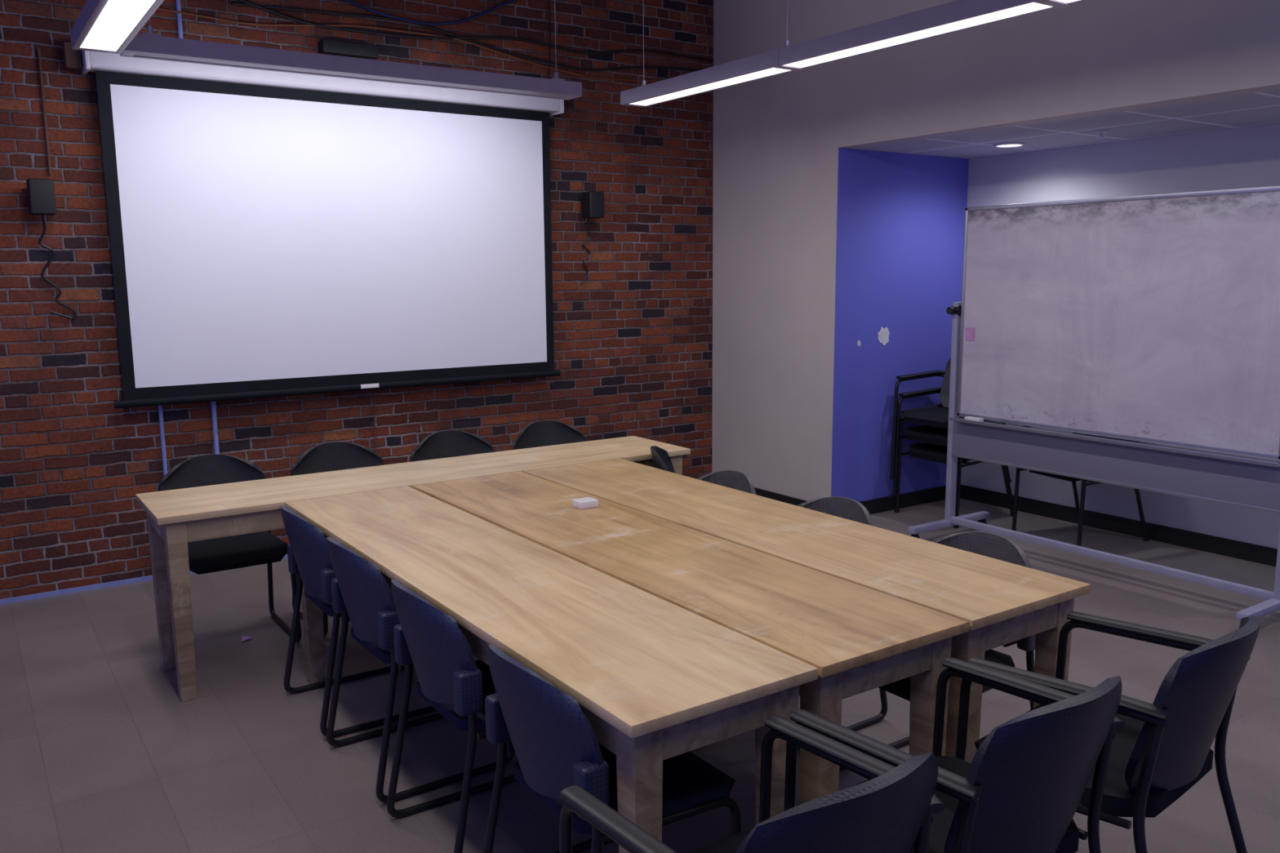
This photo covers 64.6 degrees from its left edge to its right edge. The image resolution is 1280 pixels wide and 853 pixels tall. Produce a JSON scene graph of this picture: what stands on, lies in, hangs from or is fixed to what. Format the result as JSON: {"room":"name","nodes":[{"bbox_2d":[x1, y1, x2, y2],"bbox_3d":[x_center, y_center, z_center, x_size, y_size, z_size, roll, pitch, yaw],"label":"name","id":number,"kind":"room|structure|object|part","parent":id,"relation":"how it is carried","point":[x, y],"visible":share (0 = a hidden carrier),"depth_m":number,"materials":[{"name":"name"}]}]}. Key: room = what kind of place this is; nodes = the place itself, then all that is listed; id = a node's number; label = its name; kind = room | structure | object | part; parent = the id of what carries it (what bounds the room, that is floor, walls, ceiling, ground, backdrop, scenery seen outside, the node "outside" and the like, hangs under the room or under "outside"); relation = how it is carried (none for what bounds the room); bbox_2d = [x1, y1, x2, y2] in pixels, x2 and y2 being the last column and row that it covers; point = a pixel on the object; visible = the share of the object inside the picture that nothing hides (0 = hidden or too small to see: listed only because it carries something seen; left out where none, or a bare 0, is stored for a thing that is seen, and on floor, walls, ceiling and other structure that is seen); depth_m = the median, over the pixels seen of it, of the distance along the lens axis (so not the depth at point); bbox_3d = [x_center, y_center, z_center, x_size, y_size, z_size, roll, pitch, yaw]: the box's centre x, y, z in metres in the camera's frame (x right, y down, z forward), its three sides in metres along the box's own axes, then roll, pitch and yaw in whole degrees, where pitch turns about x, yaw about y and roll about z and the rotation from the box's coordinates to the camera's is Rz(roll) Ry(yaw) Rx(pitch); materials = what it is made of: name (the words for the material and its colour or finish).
{"room":"conference room","nodes":[
{"label":"conference room","id":0,"kind":"room"},
{"bbox_2d":[0,0,713,599],"bbox_3d":[-2.493,-0.957,5.541,7.200,3.550,0.200,-6,11,-34],"label":"wall","id":1,"kind":"structure","parent":0,"point":[633,342],"depth_m":5.95,"materials":[{"name":"brick"}]},
{"bbox_2d":[36,48,52,174],"bbox_3d":[-2.942,-1.554,5.003,0.014,0.600,0.013,-6,11,-34],"label":"conduit","id":2,"kind":"object","parent":1,"relation":"attached to","point":[37,49],"visible":1,"depth_m":5.00,"materials":[{"name":"brown metal"}]},
{"bbox_2d":[26,177,75,319],"bbox_3d":[-2.921,-0.874,5.037,0.167,0.686,0.160,-6,11,-34],"label":"wall speaker","id":3,"kind":"object","parent":1,"relation":"attached to","point":[41,192],"visible":1,"depth_m":4.93},
{"bbox_2d":[62,41,82,71],"bbox_3d":[-2.811,-1.830,5.015,0.070,0.120,0.090,-6,11,-34],"label":"wood block","id":4,"kind":"object","parent":1,"relation":"attached to","point":[72,58],"visible":0.77,"depth_m":4.98,"materials":[{"name":"brown wood"}]},
{"bbox_2d":[0,553,288,604],"bbox_3d":[-2.423,0.800,5.717,7.188,0.022,0.015,-6,11,-34],"label":"baseboard","id":5,"kind":"structure","parent":1,"relation":"attached to","point":[50,593],"depth_m":5.34,"materials":[{"name":"blue paint"}]},
{"bbox_2d":[157,404,167,476],"bbox_3d":[-2.584,0.320,5.527,0.022,0.970,0.021,-6,11,-34],"label":"conduit","id":6,"kind":"object","parent":1,"relation":"attached to","point":[160,407],"visible":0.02,"depth_m":5.48,"materials":[{"name":"blue metal"}]},
{"bbox_2d":[175,0,183,38],"bbox_3d":[-2.407,-2.326,5.259,0.024,0.760,0.023,-6,11,-34],"label":"conduit","id":7,"kind":"object","parent":1,"relation":"attached to","point":[177,2],"visible":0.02,"depth_m":5.28,"materials":[{"name":"metal"}]},
{"bbox_2d":[210,401,219,454],"bbox_3d":[-2.360,0.296,5.676,0.026,0.970,0.025,-6,11,-34],"label":"conduit","id":8,"kind":"object","parent":1,"relation":"attached to","point":[213,404],"visible":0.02,"depth_m":5.62,"materials":[{"name":"blue metal"}]},
{"bbox_2d":[80,49,564,408],"bbox_3d":[-1.635,-1.117,5.877,2.690,1.820,0.179,-6,11,-34],"label":"projection screen","id":9,"kind":"object","parent":1,"relation":"attached to","point":[273,233],"visible":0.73,"depth_m":5.73,"materials":[{"name":"fabric"}]},
{"bbox_2d":[317,39,378,59],"bbox_3d":[-1.657,-2.141,5.759,0.320,0.070,0.100,-6,11,-34],"label":"control box","id":10,"kind":"object","parent":1,"relation":"attached to","point":[326,46],"visible":0.86,"depth_m":5.71,"materials":[{"name":"black plastic"}]},
{"bbox_2d":[372,389,377,453],"bbox_3d":[-1.600,0.226,6.190,0.028,0.940,0.016,-6,11,-34],"label":"cable","id":11,"kind":"object","parent":1,"relation":"attached to","point":[372,389],"visible":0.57,"depth_m":6.14,"materials":[{"name":"brown plastic"}]},
{"bbox_2d":[156,7,660,81],"bbox_3d":[-1.379,-2.253,5.966,4.551,0.147,0.021,-6,11,-34],"label":"overhead cable","id":12,"kind":"object","parent":1,"relation":"attached to","point":[158,8],"visible":0.84,"depth_m":5.89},
{"bbox_2d":[342,0,517,26],"bbox_3d":[-1.191,-2.590,6.036,1.807,0.411,0.034,-6,11,-34],"label":"overhead cable","id":13,"kind":"object","parent":1,"relation":"attached to","point":[455,22],"visible":1,"depth_m":6.02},
{"bbox_2d":[230,1,701,71],"bbox_3d":[-0.830,-2.368,6.327,3.281,0.175,0.025,-6,11,-34],"label":"overhead cable","id":14,"kind":"object","parent":1,"relation":"attached to","point":[231,3],"visible":0.98,"depth_m":6.20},
{"bbox_2d":[236,0,713,62],"bbox_3d":[-1.285,-2.359,6.015,4.380,0.136,0.027,-6,11,-34],"label":"overhead cable","id":15,"kind":"object","parent":1,"relation":"attached to","point":[256,6],"visible":1,"depth_m":6.14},
{"bbox_2d":[547,0,551,79],"bbox_3d":[-0.586,-2.506,6.470,0.038,0.701,0.010,-6,11,-34],"label":"overhead cable","id":16,"kind":"object","parent":1,"relation":"attached to","point":[548,0],"visible":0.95,"depth_m":6.48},
{"bbox_2d":[580,191,604,284],"bbox_3d":[-0.324,-1.255,6.774,0.110,0.609,0.160,-6,11,-34],"label":"wall speaker","id":17,"kind":"object","parent":1,"relation":"attached to","point":[592,202],"visible":1,"depth_m":6.69},
{"bbox_2d":[0,498,1279,852],"bbox_3d":[0.545,1.303,2.678,8.616,0.100,8.750,-6,11,-34],"label":"floor","id":18,"kind":"structure","parent":0,"point":[101,751],"depth_m":3.68,"materials":[{"name":"tile"}]},
{"bbox_2d":[158,454,301,641],"bbox_3d":[-1.861,0.568,4.559,0.495,0.820,0.540,-6,11,-34],"label":"chair","id":19,"kind":"object","parent":18,"relation":"on","point":[234,552],"visible":0.42,"depth_m":4.59,"materials":[{"name":"black plastic"}]},
{"bbox_3d":[-1.972,0.308,4.680,0.470,0.342,0.154,-6,10,-34],"label":"backrest","id":20,"kind":"part","parent":19,"relation":"part of","materials":[{"name":"black plastic"}]},
{"bbox_3d":[-1.833,0.554,4.514,0.446,0.058,0.439,-6,10,-34],"label":"seat","id":21,"kind":"part","parent":19,"relation":"part of","materials":[{"name":"black fabric"}]},
{"bbox_3d":[-1.861,0.666,4.575,0.495,0.621,0.488,-6,10,-34],"label":"sled frame","id":22,"kind":"part","parent":19,"relation":"part of","materials":[{"name":"black metal"}]},
{"bbox_2d":[241,635,252,641],"bbox_3d":[-1.796,0.965,4.617,0.050,0.013,0.040,-6,11,-34],"label":"paper scrap","id":23,"kind":"object","parent":18,"relation":"on","point":[243,638],"visible":1,"depth_m":4.62,"materials":[{"name":"paper"}]},
{"bbox_2d":[290,441,384,636],"bbox_3d":[-1.378,0.514,4.884,0.495,0.820,0.540,-7,11,-35],"label":"chair","id":24,"kind":"object","parent":18,"relation":"on","point":[337,455],"visible":0.21,"depth_m":5.03,"materials":[{"name":"black plastic"}]},
{"bbox_3d":[-1.379,0.613,4.901,0.495,0.621,0.488,-7,11,-35],"label":"sled frame","id":25,"kind":"part","parent":24,"relation":"part of","materials":[{"name":"black metal"}]},
{"bbox_3d":[-1.492,0.255,5.003,0.470,0.342,0.154,-7,11,-35],"label":"backrest","id":26,"kind":"part","parent":24,"relation":"part of","materials":[{"name":"black plastic"}]},
{"bbox_2d":[280,505,435,737],"bbox_3d":[-1.072,0.671,3.886,0.540,0.808,0.495,-6,11,-34],"label":"chair","id":27,"kind":"object","parent":18,"relation":"on","point":[308,553],"visible":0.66,"depth_m":3.66,"materials":[{"name":"blue plastic"}]},
{"bbox_3d":[-1.233,0.456,3.743,0.154,0.337,0.470,-6,10,-34],"label":"backrest","id":28,"kind":"part","parent":27,"relation":"part of","materials":[{"name":"blue plastic"}]},
{"bbox_3d":[-1.030,0.647,3.911,0.439,0.057,0.446,-6,10,-34],"label":"seat","id":29,"kind":"part","parent":27,"relation":"part of","materials":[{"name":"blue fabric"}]},
{"bbox_3d":[-1.073,0.768,3.900,0.488,0.611,0.495,-6,10,-34],"label":"sled frame","id":30,"kind":"part","parent":27,"relation":"part of","materials":[{"name":"black metal"}]},
{"bbox_2d":[135,435,690,702],"bbox_3d":[-0.917,0.567,4.751,2.500,0.750,0.520,-6,11,-34],"label":"wooden table","id":31,"kind":"object","parent":18,"relation":"on","point":[176,517],"visible":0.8,"depth_m":4.23,"materials":[{"name":"brown wood"}]},
{"bbox_3d":[-2.003,0.666,4.255,0.074,0.722,0.074,-6,10,-34],"label":"leg","id":32,"kind":"part","parent":31,"relation":"part of","materials":[{"name":"beige wood"}]},
{"bbox_3d":[-1.783,0.714,3.936,0.074,0.722,0.074,-6,10,-34],"label":"leg","id":33,"kind":"part","parent":31,"relation":"part of","materials":[{"name":"beige wood"}]},
{"bbox_3d":[0.169,0.496,5.252,0.074,0.722,0.074,-6,10,-34],"label":"leg","id":34,"kind":"part","parent":31,"relation":"part of","materials":[{"name":"beige wood"}]},
{"bbox_2d":[326,537,515,803],"bbox_3d":[-0.761,0.737,3.436,0.540,0.808,0.495,-7,11,-35],"label":"chair","id":35,"kind":"object","parent":18,"relation":"on","point":[360,592],"visible":0.69,"depth_m":3.21,"materials":[{"name":"blue plastic"}]},
{"bbox_3d":[-0.921,0.523,3.290,0.154,0.337,0.470,-7,11,-35],"label":"backrest","id":36,"kind":"part","parent":35,"relation":"part of","materials":[{"name":"blue plastic"}]},
{"bbox_3d":[-0.720,0.713,3.462,0.439,0.057,0.446,-7,11,-35],"label":"seat","id":37,"kind":"part","parent":35,"relation":"part of","materials":[{"name":"blue plastic"}]},
{"bbox_2d":[410,430,493,462],"bbox_3d":[-0.882,0.459,5.218,0.495,0.820,0.540,-6,10,-33],"label":"chair","id":38,"kind":"object","parent":18,"relation":"on","point":[450,443],"visible":0.18,"depth_m":5.37,"materials":[{"name":"black plastic"}]},
{"bbox_2d":[386,579,591,852],"bbox_3d":[-0.434,0.807,2.963,0.540,0.808,0.495,-6,11,-34],"label":"chair","id":39,"kind":"object","parent":18,"relation":"on","point":[456,685],"visible":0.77,"depth_m":2.73,"materials":[{"name":"blue plastic"}]},
{"bbox_3d":[-0.596,0.592,2.820,0.154,0.337,0.470,-6,10,-34],"label":"backrest","id":40,"kind":"part","parent":39,"relation":"part of","materials":[{"name":"blue plastic"}]},
{"bbox_3d":[-0.393,0.783,2.988,0.439,0.057,0.446,-6,10,-34],"label":"seat","id":41,"kind":"part","parent":39,"relation":"part of","materials":[{"name":"blue fabric"}]},
{"bbox_3d":[-0.435,0.904,2.976,0.488,0.611,0.495,-6,10,-34],"label":"sled frame","id":42,"kind":"part","parent":39,"relation":"part of","materials":[{"name":"black metal"}]},
{"bbox_2d":[512,420,586,449],"bbox_3d":[-0.399,0.405,5.543,0.495,0.820,0.540,-6,11,-34],"label":"chair","id":43,"kind":"object","parent":18,"relation":"on","point":[540,433],"visible":0.18,"depth_m":5.70,"materials":[{"name":"black plastic"}]},
{"bbox_2d":[284,486,817,852],"bbox_3d":[-0.502,0.797,3.232,0.516,0.750,2.472,-6,11,-34],"label":"wooden table","id":44,"kind":"object","parent":18,"relation":"on","point":[655,680],"visible":0.77,"depth_m":2.54,"materials":[{"name":"brown wood"}]},
{"bbox_3d":[-1.322,0.688,4.078,0.074,0.722,0.074,-6,11,-34],"label":"leg","id":45,"kind":"part","parent":44,"relation":"part of","materials":[{"name":"brown wood"}]},
{"bbox_3d":[0.001,0.969,2.174,0.074,0.722,0.074,-6,11,-34],"label":"leg","id":46,"kind":"part","parent":44,"relation":"part of","materials":[{"name":"brown wood"}]},
{"bbox_3d":[0.319,0.934,2.390,0.074,0.722,0.074,-6,11,-34],"label":"leg","id":47,"kind":"part","parent":44,"relation":"part of","materials":[{"name":"brown wood"}]},
{"bbox_2d":[483,644,741,852],"bbox_3d":[-0.085,0.882,2.456,0.540,0.808,0.495,-6,11,-34],"label":"chair","id":48,"kind":"object","parent":18,"relation":"on","point":[557,748],"visible":0.78,"depth_m":2.28,"materials":[{"name":"blue plastic"}]},
{"bbox_3d":[-0.246,0.667,2.313,0.154,0.337,0.470,-6,10,-34],"label":"backrest","id":49,"kind":"part","parent":48,"relation":"part of","materials":[{"name":"blue plastic"}]},
{"bbox_3d":[-0.086,0.979,2.470,0.488,0.611,0.495,-6,10,-34],"label":"sled frame","id":50,"kind":"part","parent":48,"relation":"part of","materials":[{"name":"black metal"}]},
{"bbox_3d":[-0.043,0.858,2.481,0.439,0.057,0.446,-6,10,-34],"label":"seat","id":51,"kind":"part","parent":48,"relation":"part of","materials":[{"name":"blue fabric"}]},
{"bbox_2d":[650,445,675,473],"bbox_3d":[0.323,0.498,4.944,0.540,0.808,0.495,0,9,2],"label":"chair","id":52,"kind":"object","parent":18,"relation":"on","point":[661,460],"visible":0.14,"depth_m":4.96,"materials":[{"name":"black plastic"}]},
{"bbox_2d":[412,471,968,804],"bbox_3d":[-0.061,0.748,3.529,0.524,0.750,2.472,-6,11,-34],"label":"wooden table","id":53,"kind":"object","parent":18,"relation":"on","point":[859,639],"visible":0.68,"depth_m":2.84,"materials":[{"name":"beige wood"}]},
{"bbox_2d":[572,497,598,509],"bbox_3d":[-0.211,0.295,3.916,0.080,0.031,0.070,-6,11,-34],"label":"puck","id":54,"kind":"object","parent":53,"relation":"on","point":[588,502],"visible":1,"depth_m":3.89,"materials":[{"name":"white plastic"}]},
{"bbox_3d":[0.435,0.921,2.467,0.074,0.722,0.074,-6,10,-34],"label":"leg","id":55,"kind":"part","parent":53,"relation":"part of","materials":[{"name":"brown wood"}]},
{"bbox_3d":[0.761,0.885,2.687,0.074,0.722,0.074,-6,10,-34],"label":"leg","id":56,"kind":"part","parent":53,"relation":"part of","materials":[{"name":"brown wood"}]},
{"bbox_2d":[697,470,755,494],"bbox_3d":[0.209,0.608,4.283,0.540,0.791,0.495,-6,11,-34],"label":"chair","id":57,"kind":"object","parent":18,"relation":"on","point":[736,480],"visible":0.12,"depth_m":4.38,"materials":[{"name":"grey plastic"}]},
{"bbox_2d":[559,715,945,852],"bbox_3d":[0.222,0.948,1.873,0.558,0.852,0.597,-7,11,-35],"label":"armchair","id":58,"kind":"object","parent":18,"relation":"on","point":[891,811],"visible":1,"depth_m":1.67,"materials":[{"name":"blue plastic"}]},
{"bbox_3d":[0.190,0.934,1.917,0.475,0.068,0.452,-7,11,-35],"label":"seat","id":59,"kind":"part","parent":58,"relation":"part of","materials":[{"name":"black fabric"}]},
{"bbox_3d":[0.332,0.744,1.683,0.470,0.395,0.178,-7,11,-35],"label":"backrest","id":60,"kind":"part","parent":58,"relation":"part of","materials":[{"name":"black plastic"}]},
{"bbox_2d":[523,458,1090,764],"bbox_3d":[0.384,0.698,3.828,0.530,0.750,2.472,-6,11,-34],"label":"wooden table","id":61,"kind":"object","parent":18,"relation":"on","point":[1002,602],"visible":0.62,"depth_m":3.17,"materials":[{"name":"brown wood"}]},
{"bbox_3d":[0.877,0.872,2.765,0.074,0.722,0.074,-6,10,-34],"label":"leg","id":62,"kind":"part","parent":61,"relation":"part of","materials":[{"name":"brown wood"}]},
{"bbox_3d":[1.208,0.835,2.988,0.074,0.722,0.074,-6,10,-34],"label":"leg","id":63,"kind":"part","parent":61,"relation":"part of","materials":[{"name":"brown wood"}]},
{"bbox_2d":[796,496,888,751],"bbox_3d":[0.575,0.686,3.752,0.540,0.791,0.495,-7,11,-35],"label":"chair","id":64,"kind":"object","parent":18,"relation":"on","point":[851,509],"visible":0.11,"depth_m":3.81,"materials":[{"name":"grey plastic"}]},
{"bbox_3d":[0.731,0.441,3.828,0.154,0.330,0.470,-7,11,-35],"label":"backrest","id":65,"kind":"part","parent":64,"relation":"part of","materials":[{"name":"grey plastic"}]},
{"bbox_3d":[0.578,0.781,3.768,0.488,0.599,0.495,-7,11,-35],"label":"sled frame","id":66,"kind":"part","parent":64,"relation":"part of","materials":[{"name":"black metal"}]},
{"bbox_2d":[839,531,1035,770],"bbox_3d":[0.942,0.765,3.221,0.540,0.791,0.495,-6,11,-34],"label":"chair","id":67,"kind":"object","parent":18,"relation":"on","point":[992,545],"visible":0.12,"depth_m":3.23,"materials":[{"name":"grey plastic"}]},
{"bbox_3d":[0.944,0.860,3.237,0.488,0.599,0.495,-6,10,-34],"label":"sled frame","id":68,"kind":"part","parent":67,"relation":"part of","materials":[{"name":"black metal"}]},
{"bbox_3d":[0.900,0.751,3.190,0.439,0.056,0.446,-6,10,-34],"label":"seat","id":69,"kind":"part","parent":67,"relation":"part of","materials":[{"name":"black fabric"}]},
{"bbox_3d":[1.099,0.519,3.294,0.154,0.330,0.470,-6,10,-34],"label":"backrest","id":70,"kind":"part","parent":67,"relation":"part of","materials":[{"name":"grey plastic"}]},
{"bbox_2d":[889,357,1013,528],"bbox_3d":[2.108,0.059,6.784,0.676,1.092,0.583,-6,11,-34],"label":"armchairs","id":71,"kind":"object","parent":18,"relation":"on","point":[932,433],"visible":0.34,"depth_m":6.81,"materials":[{"name":"black metal"}]},
{"bbox_3d":[2.060,0.057,6.753,0.452,0.068,0.475,-6,10,-32],"label":"seat","id":72,"kind":"part","parent":71,"relation":"part of","materials":[{"name":"black fabric"}]},
{"bbox_3d":[2.034,-0.059,6.718,0.452,0.068,0.475,-6,10,-32],"label":"seat","id":73,"kind":"part","parent":71,"relation":"part of","materials":[{"name":"black fabric"}]},
{"bbox_3d":[2.086,0.172,6.788,0.452,0.068,0.475,-6,10,-32],"label":"seat","id":74,"kind":"part","parent":71,"relation":"part of","materials":[{"name":"black fabric"}]},
{"bbox_3d":[2.243,-0.300,6.816,0.178,0.395,0.470,-6,10,-32],"label":"backrest","id":75,"kind":"part","parent":71,"relation":"part of","materials":[{"name":"black plastic"}]},
{"bbox_3d":[2.083,0.012,6.760,0.597,0.712,0.542,-6,10,-32],"label":"leg frame","id":76,"kind":"part","parent":71,"relation":"part of","materials":[{"name":"black metal"}]},
{"bbox_3d":[2.108,0.128,6.795,0.597,0.712,0.542,-6,10,-32],"label":"leg frame","id":77,"kind":"part","parent":71,"relation":"part of","materials":[{"name":"black metal"}]},
{"bbox_3d":[2.134,0.244,6.830,0.597,0.712,0.542,-6,10,-32],"label":"leg frame","id":78,"kind":"part","parent":71,"relation":"part of","materials":[{"name":"black metal"}]},
{"bbox_2d":[783,657,1124,852],"bbox_3d":[0.697,0.895,2.193,0.558,0.852,0.597,-7,11,-35],"label":"armchair","id":79,"kind":"object","parent":18,"relation":"on","point":[1022,790],"visible":0.82,"depth_m":1.95,"materials":[{"name":"blue plastic"}]},
{"bbox_3d":[0.664,0.881,2.237,0.475,0.068,0.452,-7,11,-35],"label":"seat","id":80,"kind":"part","parent":79,"relation":"part of","materials":[{"name":"black fabric"}]},
{"bbox_3d":[0.806,0.691,2.003,0.470,0.395,0.178,-7,11,-35],"label":"backrest","id":81,"kind":"part","parent":79,"relation":"part of","materials":[{"name":"black plastic"}]},
{"bbox_2d":[1011,425,1149,546],"bbox_3d":[2.723,0.261,6.227,0.597,0.852,0.558,-4,10,-24],"label":"armchair","id":82,"kind":"object","parent":18,"relation":"on","point":[1073,480],"visible":0.07,"depth_m":6.12,"materials":[{"name":"black metal"}]},
{"bbox_3d":[2.672,0.257,6.203,0.452,0.068,0.475,-4,10,-24],"label":"seat","id":83,"kind":"part","parent":82,"relation":"part of","materials":[{"name":"black fabric"}]},
{"bbox_3d":[2.896,0.021,6.270,0.178,0.395,0.470,-4,10,-24],"label":"backrest","id":84,"kind":"part","parent":82,"relation":"part of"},
{"bbox_2d":[907,186,1279,621],"bbox_3d":[2.463,-0.196,5.402,0.720,2.008,1.970,-6,11,-34],"label":"whiteboard","id":85,"kind":"object","parent":18,"relation":"on","point":[1152,318],"visible":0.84,"depth_m":5.24,"materials":[{"name":"metal"}]},
{"bbox_2d":[949,417,1279,514],"bbox_3d":[2.435,0.171,5.437,0.134,0.250,1.871,-6,10,-34],"label":"marker tray","id":86,"kind":"object","parent":85,"relation":"on","point":[1252,483],"depth_m":5.29,"materials":[{"name":"metal"}]},
{"bbox_3d":[2.446,0.179,5.446,0.012,0.215,1.871,-6,10,-34],"label":"panel","id":87,"kind":"part","parent":85,"relation":"part of","materials":[{"name":"metal"}]},
{"bbox_3d":[2.460,-0.570,5.345,0.036,1.250,1.839,-6,10,-34],"label":"board frame","id":88,"kind":"part","parent":85,"relation":"part of","materials":[{"name":"metal"}]},
{"bbox_3d":[2.460,-0.572,5.344,0.024,1.220,1.811,-6,10,-34],"label":"board panel","id":89,"kind":"part","parent":85,"relation":"part of","materials":[{"name":"white plastic"}]},
{"bbox_2d":[955,611,1261,852],"bbox_3d":[1.176,0.841,2.516,0.558,0.852,0.597,-8,12,-41],"label":"armchair","id":90,"kind":"object","parent":18,"relation":"on","point":[1162,749],"visible":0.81,"depth_m":2.29,"materials":[{"name":"blue plastic"}]},
{"bbox_3d":[1.139,0.828,2.557,0.475,0.068,0.452,-8,12,-41],"label":"seat","id":91,"kind":"part","parent":90,"relation":"part of","materials":[{"name":"black fabric"}]},
{"bbox_3d":[1.301,0.636,2.339,0.470,0.395,0.178,-8,12,-41],"label":"backrest","id":92,"kind":"part","parent":90,"relation":"part of","materials":[{"name":"blue fabric"}]},
{"bbox_2d":[711,0,844,501],"bbox_3d":[0.893,-1.219,7.069,0.140,3.550,1.459,-6,11,-34],"label":"wall","id":93,"kind":"structure","parent":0,"point":[775,158],"depth_m":6.91,"materials":[{"name":"white paint"}]},
{"bbox_2d":[754,487,806,505],"bbox_3d":[0.900,0.506,7.206,0.012,0.100,1.259,-6,11,-34],"label":"baseboard","id":94,"kind":"structure","parent":93,"relation":"attached to","point":[792,500],"depth_m":7.09,"materials":[{"name":"black plastic"}]},
{"bbox_2d":[846,148,968,502],"bbox_3d":[1.860,-0.636,7.002,1.276,2.404,0.123,-6,11,-34],"label":"wall","id":95,"kind":"structure","parent":0,"point":[908,209],"depth_m":6.83,"materials":[{"name":"blue paint"}]},
{"bbox_2d":[831,147,854,497],"bbox_3d":[1.310,-0.563,6.559,0.140,2.403,0.004,-6,11,-34],"label":"trim","id":96,"kind":"structure","parent":95,"relation":"attached to","point":[846,156],"depth_m":6.54,"materials":[{"name":"blue paint"}]},
{"bbox_2d":[859,485,946,514],"bbox_3d":[1.788,0.524,7.040,1.266,0.100,0.010,-6,11,-34],"label":"baseboard","id":97,"kind":"structure","parent":95,"relation":"attached to","point":[935,494],"depth_m":7.09,"materials":[{"name":"black plastic"}]},
{"bbox_2d":[838,0,1279,148],"bbox_3d":[3.365,-1.876,3.293,0.140,1.146,7.341,-6,11,-34],"label":"wall","id":98,"kind":"structure","parent":0,"point":[1089,57],"depth_m":5.08,"materials":[{"name":"white paint"}]},
{"bbox_2d":[854,88,1279,158],"bbox_3d":[3.920,-1.421,3.816,1.276,0.080,7.461,-6,11,-34],"label":"ceiling","id":99,"kind":"structure","parent":0,"point":[1263,108],"depth_m":5.55,"materials":[{"name":"tile"}]},
{"bbox_2d":[993,142,1025,147],"bbox_3d":[2.272,-1.734,6.231,0.182,0.018,0.182,-6,11,-34],"label":"recessed light","id":100,"kind":"object","parent":99,"relation":"in","point":[1010,144],"visible":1,"depth_m":6.22,"materials":[{"name":"white"}]},
{"bbox_2d":[1093,130,1107,137],"bbox_3d":[2.584,-1.638,5.677,0.070,0.034,0.070,-6,11,-34],"label":"sprinkler","id":101,"kind":"object","parent":99,"relation":"attached to","point":[1100,132],"visible":1,"depth_m":5.67,"materials":[{"name":"silver metal"}]},
{"bbox_2d":[960,123,1279,548],"bbox_3d":[4.428,-0.238,4.269,0.150,2.404,7.341,-6,11,-34],"label":"wall","id":102,"kind":"structure","parent":0,"point":[1247,157],"depth_m":6.13,"materials":[{"name":"grey paint"}]},
{"bbox_2d":[960,484,1277,566],"bbox_3d":[4.374,0.909,4.392,0.012,0.100,7.327,-6,11,-34],"label":"baseboard","id":103,"kind":"structure","parent":102,"relation":"attached to","point":[1257,553],"depth_m":6.29,"materials":[{"name":"black plastic"}]},
{"bbox_3d":[-0.024,-2.249,1.791,7.340,0.100,8.800,-6,11,-34],"label":"ceiling","id":104,"kind":"structure","parent":0,"visible":0},
{"bbox_2d":[70,0,164,53],"bbox_3d":[-0.926,-1.777,2.236,0.194,0.953,5.030,-6,11,-34],"label":"linear pendant light","id":105,"kind":"object","parent":104,"relation":"hanging from","point":[108,26],"visible":1,"depth_m":3.90,"materials":[{"name":"paint"}]},
{"bbox_2d":[120,0,582,100],"bbox_3d":[-1.305,-2.189,4.936,2.265,0.950,0.150,-6,10,-33],"label":"linear pendant light","id":106,"kind":"object","parent":104,"relation":"hanging from","point":[149,45],"visible":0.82,"depth_m":4.85,"materials":[{"name":"paint"}]},
{"bbox_2d":[620,0,1087,106],"bbox_3d":[1.370,-2.033,3.783,0.174,0.953,5.030,-6,11,-34],"label":"linear pendant light","id":107,"kind":"object","parent":104,"relation":"hanging from","point":[957,15],"visible":1,"depth_m":4.44,"materials":[{"name":"paint"}]},
{"bbox_2d":[629,67,790,106],"bbox_3d":[0.336,-1.796,5.355,0.122,0.018,1.252,-6,10,-34],"label":"diffuser","id":108,"kind":"object","parent":107,"relation":"attached to","point":[710,82],"depth_m":5.31,"materials":[{"name":"white plastic"}]},
{"bbox_2d":[784,2,1052,67],"bbox_3d":[1.100,-1.633,4.249,0.122,0.018,1.344,-6,10,-34],"label":"diffuser","id":109,"kind":"object","parent":107,"relation":"attached to","point":[1027,8],"depth_m":4.15,"materials":[{"name":"white plastic"}]},
{"bbox_2d":[1057,0,1079,3],"bbox_3d":[1.998,-1.441,2.948,0.122,0.018,1.729,-6,10,-34],"label":"diffuser","id":110,"kind":"object","parent":107,"relation":"attached to","point":[1059,1],"depth_m":3.66,"materials":[{"name":"white plastic"}]}
]}

